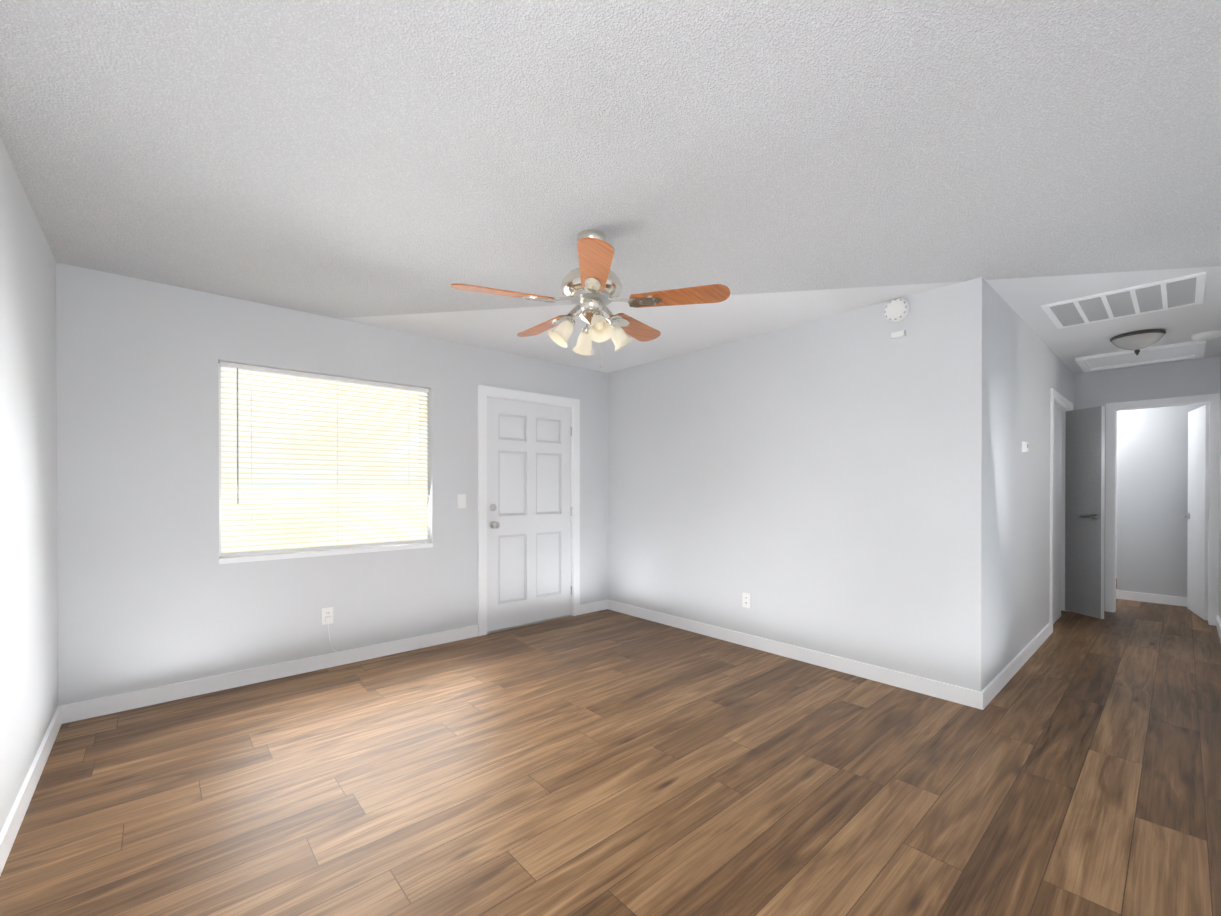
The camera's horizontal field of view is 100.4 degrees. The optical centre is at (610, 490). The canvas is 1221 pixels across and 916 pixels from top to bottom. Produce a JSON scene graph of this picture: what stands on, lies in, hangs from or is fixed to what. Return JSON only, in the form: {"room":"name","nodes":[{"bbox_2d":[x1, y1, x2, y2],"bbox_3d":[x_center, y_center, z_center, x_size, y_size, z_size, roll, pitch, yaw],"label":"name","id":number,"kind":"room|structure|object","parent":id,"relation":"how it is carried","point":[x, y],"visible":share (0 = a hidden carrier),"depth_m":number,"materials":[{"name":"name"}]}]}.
{"room":"empty living room","nodes":[
{"label":"empty living room","id":0,"kind":"room"},
{"bbox_2d":[0,137,57,832],"bbox_3d":[-1.559,0.024,1.068,0.120,2.480,4.640,0,0,-42],"label":"wall","id":1,"kind":"structure","parent":0,"point":[28,559],"depth_m":2.04,"materials":[{"name":"paint"}]},
{"bbox_2d":[0,704,67,874],"bbox_3d":[-1.542,1.196,1.155,0.014,0.095,4.140,0,0,-42],"label":"baseboard","id":2,"kind":"structure","parent":1,"relation":"attached to","point":[8,834],"depth_m":2.01,"materials":[{"name":"white wood"}]},
{"bbox_2d":[56,262,606,705],"bbox_3d":[-1.544,0.012,4.054,4.115,2.480,0.200,0,0,-42],"label":"wall","id":3,"kind":"structure","parent":0,"point":[152,592],"depth_m":3.10,"materials":[{"name":"paint"}]},
{"bbox_2d":[68,625,477,722],"bbox_3d":[-2.008,1.187,3.502,2.381,0.095,0.014,0,0,-42],"label":"baseboard","id":4,"kind":"structure","parent":3,"relation":"attached to","point":[196,687],"depth_m":3.24,"materials":[{"name":"white wood"}]},
{"bbox_2d":[218,363,425,555],"bbox_3d":[-2.018,-0.194,3.705,1.345,1.231,0.050,0,0,-42],"label":"window","id":5,"kind":"structure","parent":3,"relation":"in","point":[220,398],"depth_m":3.55,"materials":[{"name":"white glass"}]},
{"bbox_2d":[220,361,428,556],"bbox_3d":[-1.946,-0.195,3.623,1.321,1.221,0.059,0,0,-42],"label":"window blinds","id":6,"kind":"object","parent":5,"relation":"attached to","point":[295,520],"visible":0.94,"depth_m":3.55,"materials":[{"name":"white plastic"}]},
{"bbox_2d":[219,542,432,563],"bbox_3d":[-1.955,0.437,3.636,1.345,0.032,0.142,0,0,-42],"label":"window sill","id":7,"kind":"structure","parent":3,"relation":"attached to","point":[270,556],"depth_m":3.50,"materials":[{"name":"white"}]},
{"bbox_2d":[322,607,336,651],"bbox_3d":[-1.949,0.977,3.541,0.096,0.321,0.034,0,0,-42],"label":"outlet","id":8,"kind":"object","parent":3,"relation":"attached to","point":[327,615],"visible":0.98,"depth_m":3.53,"materials":[{"name":"white plastic"}]},
{"bbox_2d":[458,494,465,507],"bbox_3d":[-1.223,0.091,4.197,0.072,0.116,0.014,0,0,-42],"label":"light switch","id":9,"kind":"object","parent":3,"relation":"attached to","point":[461,500],"visible":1,"depth_m":4.20,"materials":[{"name":"white plastic"}]},
{"bbox_2d":[478,385,579,635],"bbox_3d":[-0.778,0.170,4.727,1.084,2.119,0.216,0,0,-42],"label":"door frame","id":10,"kind":"structure","parent":3,"relation":"attached to","point":[484,392],"depth_m":4.52,"materials":[{"name":"white paint"},{"name":"wood"}]},
{"bbox_2d":[487,397,571,631],"bbox_3d":[-0.734,0.206,4.689,0.922,2.018,0.196,0,0,-42],"label":"entry door","id":11,"kind":"structure","parent":3,"relation":"in","point":[529,511],"depth_m":4.64,"materials":[{"name":"white wood"}]},
{"bbox_2d":[580,599,607,614],"bbox_3d":[-0.178,1.180,5.133,0.337,0.095,0.014,0,0,-42],"label":"baseboard","id":12,"kind":"structure","parent":3,"relation":"attached to","point":[599,605],"depth_m":5.13,"materials":[{"name":"white wood"}]},
{"bbox_2d":[0,578,1220,915],"bbox_3d":[3.239,1.284,3.513,11.000,0.100,7.900,0,0,-42],"label":"floor","id":13,"kind":"structure","parent":0,"point":[606,762],"depth_m":2.12,"materials":[{"name":"brown wood"}]},
{"bbox_2d":[0,0,1220,373],"bbox_3d":[3.239,-1.256,3.502,11.000,0.100,7.900,0,0,-42],"label":"ceiling","id":14,"kind":"structure","parent":0,"point":[406,164],"depth_m":1.81,"materials":[{"name":"white paint"}]},
{"bbox_2d":[451,229,729,369],"bbox_3d":[-0.117,-0.886,2.454,1.224,0.631,1.183,0,0,-42],"label":"ceiling fan","id":15,"kind":"object","parent":14,"relation":"hanging from","point":[591,287],"visible":1,"depth_m":2.33,"materials":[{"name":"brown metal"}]},
{"bbox_2d":[1041,272,1205,328],"bbox_3d":[3.297,-1.200,3.287,0.680,0.014,0.700,0,0,-42],"label":"ceiling vent","id":16,"kind":"object","parent":14,"relation":"in","point":[1178,292],"visible":1,"depth_m":3.24,"materials":[{"name":"white metal"}]},
{"bbox_2d":[1110,329,1165,354],"bbox_3d":[4.086,-1.126,3.950,0.304,0.164,0.304,0,0,-42],"label":"hall ceiling light","id":17,"kind":"object","parent":14,"relation":"attached to","point":[1137,341],"visible":1,"depth_m":3.88,"materials":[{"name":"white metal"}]},
{"bbox_2d":[1075,340,1205,371],"bbox_3d":[4.761,-1.196,4.591,0.680,0.028,0.780,0,0,-42],"label":"ceiling panel","id":18,"kind":"object","parent":14,"relation":"attached to","point":[1168,353],"visible":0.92,"depth_m":4.57,"materials":[{"name":"white"}]},
{"bbox_2d":[1191,330,1220,340],"bbox_3d":[4.605,-1.187,3.923,0.170,0.042,0.170,0,0,-42],"label":"smoke detector","id":19,"kind":"object","parent":14,"relation":"attached to","point":[1208,335],"visible":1,"depth_m":3.89,"materials":[{"name":"white plastic"}]},
{"bbox_2d":[607,277,986,691],"bbox_3d":[1.078,0.011,4.114,0.120,2.480,3.200,0,0,-42],"label":"wall","id":20,"kind":"structure","parent":0,"point":[819,485],"depth_m":3.56,"materials":[{"name":"paint"}]},
{"bbox_2d":[742,593,749,607],"bbox_3d":[1.073,0.872,4.026,0.010,0.114,0.070,0,0,-42],"label":"outlet","id":21,"kind":"object","parent":20,"relation":"attached to","point":[745,600],"visible":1,"depth_m":4.02,"materials":[{"name":"white plastic"}]},
{"bbox_2d":[608,600,987,709],"bbox_3d":[1.032,1.184,4.068,0.014,0.095,3.214,0,0,-42],"label":"baseboard","id":22,"kind":"structure","parent":20,"relation":"attached to","point":[953,693],"depth_m":3.54,"materials":[{"name":"white wood"}]},
{"bbox_2d":[884,298,909,321],"bbox_3d":[1.790,-1.130,3.191,0.038,0.144,0.144,0,0,-42],"label":"smoke detector","id":23,"kind":"object","parent":20,"relation":"attached to","point":[897,310],"visible":1,"depth_m":3.17,"materials":[{"name":"white plastic"}]},
{"bbox_2d":[891,330,905,338],"bbox_3d":[1.803,-0.975,3.189,0.023,0.035,0.075,0,0,-42],"label":"detector","id":24,"kind":"object","parent":20,"relation":"attached to","point":[898,334],"visible":0.96,"depth_m":3.18,"materials":[{"name":"white plastic"}]},
{"bbox_2d":[986,283,1073,685],"bbox_3d":[3.528,0.011,4.235,3.700,2.480,0.120,0,0,-42],"label":"wall","id":25,"kind":"structure","parent":0,"point":[1028,369],"depth_m":3.39,"materials":[{"name":"paint"}]},
{"bbox_2d":[984,623,1050,703],"bbox_3d":[2.946,1.186,3.631,2.210,0.095,0.014,0,0,-42],"label":"baseboard","id":26,"kind":"structure","parent":25,"relation":"attached to","point":[995,686],"depth_m":3.44,"materials":[{"name":"white wood"}]},
{"bbox_2d":[1022,441,1028,452],"bbox_3d":[2.958,-0.306,3.626,0.090,0.080,0.027,0,0,-42],"label":"thermostat","id":27,"kind":"object","parent":25,"relation":"attached to","point":[1025,447],"visible":1,"depth_m":3.60,"materials":[{"name":"white plastic"}]},
{"bbox_2d":[1053,403,1061,623],"bbox_3d":[4.076,0.211,4.691,0.723,2.012,0.032,0,0,-42],"label":"closet door","id":28,"kind":"structure","parent":25,"relation":"in","point":[1057,513],"depth_m":4.76,"materials":[{"name":"white wood"}]},
{"bbox_2d":[1049,388,1072,633],"bbox_3d":[4.202,0.177,4.825,1.236,2.103,0.135,0,0,-42],"label":"trim","id":29,"kind":"structure","parent":25,"relation":"attached to","point":[1061,401],"depth_m":4.70,"materials":[{"name":"white wood"}]},
{"bbox_2d":[1065,406,1104,618],"bbox_3d":[4.633,0.210,4.981,0.259,2.012,0.301,0,0,-42],"label":"door","id":30,"kind":"structure","parent":25,"relation":"in","point":[1084,507],"depth_m":4.96,"materials":[{"name":"paint"}]},
{"bbox_2d":[1074,356,1219,610],"bbox_3d":[5.231,0.008,5.015,0.120,2.480,0.980,0,0,-42],"label":"wall","id":31,"kind":"structure","parent":0,"point":[1168,380],"depth_m":4.95,"materials":[{"name":"paint"}]},
{"bbox_2d":[1105,393,1219,625],"bbox_3d":[5.314,0.176,4.922,0.150,2.105,0.750,0,0,-42],"label":"door frame","id":32,"kind":"structure","parent":31,"relation":"attached to","point":[1212,400],"depth_m":4.82,"materials":[{"name":"white wood"}]},
{"bbox_2d":[1181,405,1208,620],"bbox_3d":[5.741,0.208,4.996,0.622,2.015,0.188,0,0,-42],"label":"end door","id":33,"kind":"structure","parent":31,"relation":"in","point":[1197,516],"depth_m":4.93,"materials":[{"name":"white paint"},{"name":"wood"},{"name":"satin steel"}]},
{"bbox_2d":[1117,403,1208,597],"bbox_3d":[6.410,0.008,5.074,0.120,2.480,1.920,0,0,-42],"label":"wall","id":34,"kind":"structure","parent":0,"point":[1152,523],"depth_m":5.54,"materials":[{"name":"paint"}]},
{"bbox_2d":[1116,589,1186,606],"bbox_3d":[6.338,1.180,5.058,0.014,0.095,1.884,0,0,-42],"label":"baseboard","id":35,"kind":"structure","parent":34,"relation":"attached to","point":[1126,595],"depth_m":5.54,"materials":[{"name":"white wood"}]},
{"bbox_2d":[1219,355,1220,620],"bbox_3d":[2.724,0.020,2.045,7.815,2.480,0.120,0,0,-42],"label":"wall","id":36,"kind":"structure","parent":0,"point":[1220,508],"depth_m":4.52,"materials":[{"name":"paint"}]},
{"bbox_2d":[1216,615,1220,641],"bbox_3d":[4.975,1.184,4.145,1.424,0.095,0.014,0,0,-42],"label":"baseboard","id":37,"kind":"structure","parent":36,"relation":"attached to","point":[1218,623],"depth_m":4.36,"materials":[{"name":"white wood"}]},
{"bbox_3d":[6.341,0.004,5.836,2.870,2.480,3.350,0,0,-42],"label":"wall","id":38,"kind":"structure","parent":0,"visible":0},
{"bbox_2d":[1116,428,1117,577],"bbox_3d":[6.960,0.179,7.125,0.030,2.080,0.750,0,0,-42],"label":"door frame","id":39,"kind":"structure","parent":38,"relation":"attached to","point":[1116,500],"depth_m":7.05,"materials":[{"name":"white wood"}]}
]}

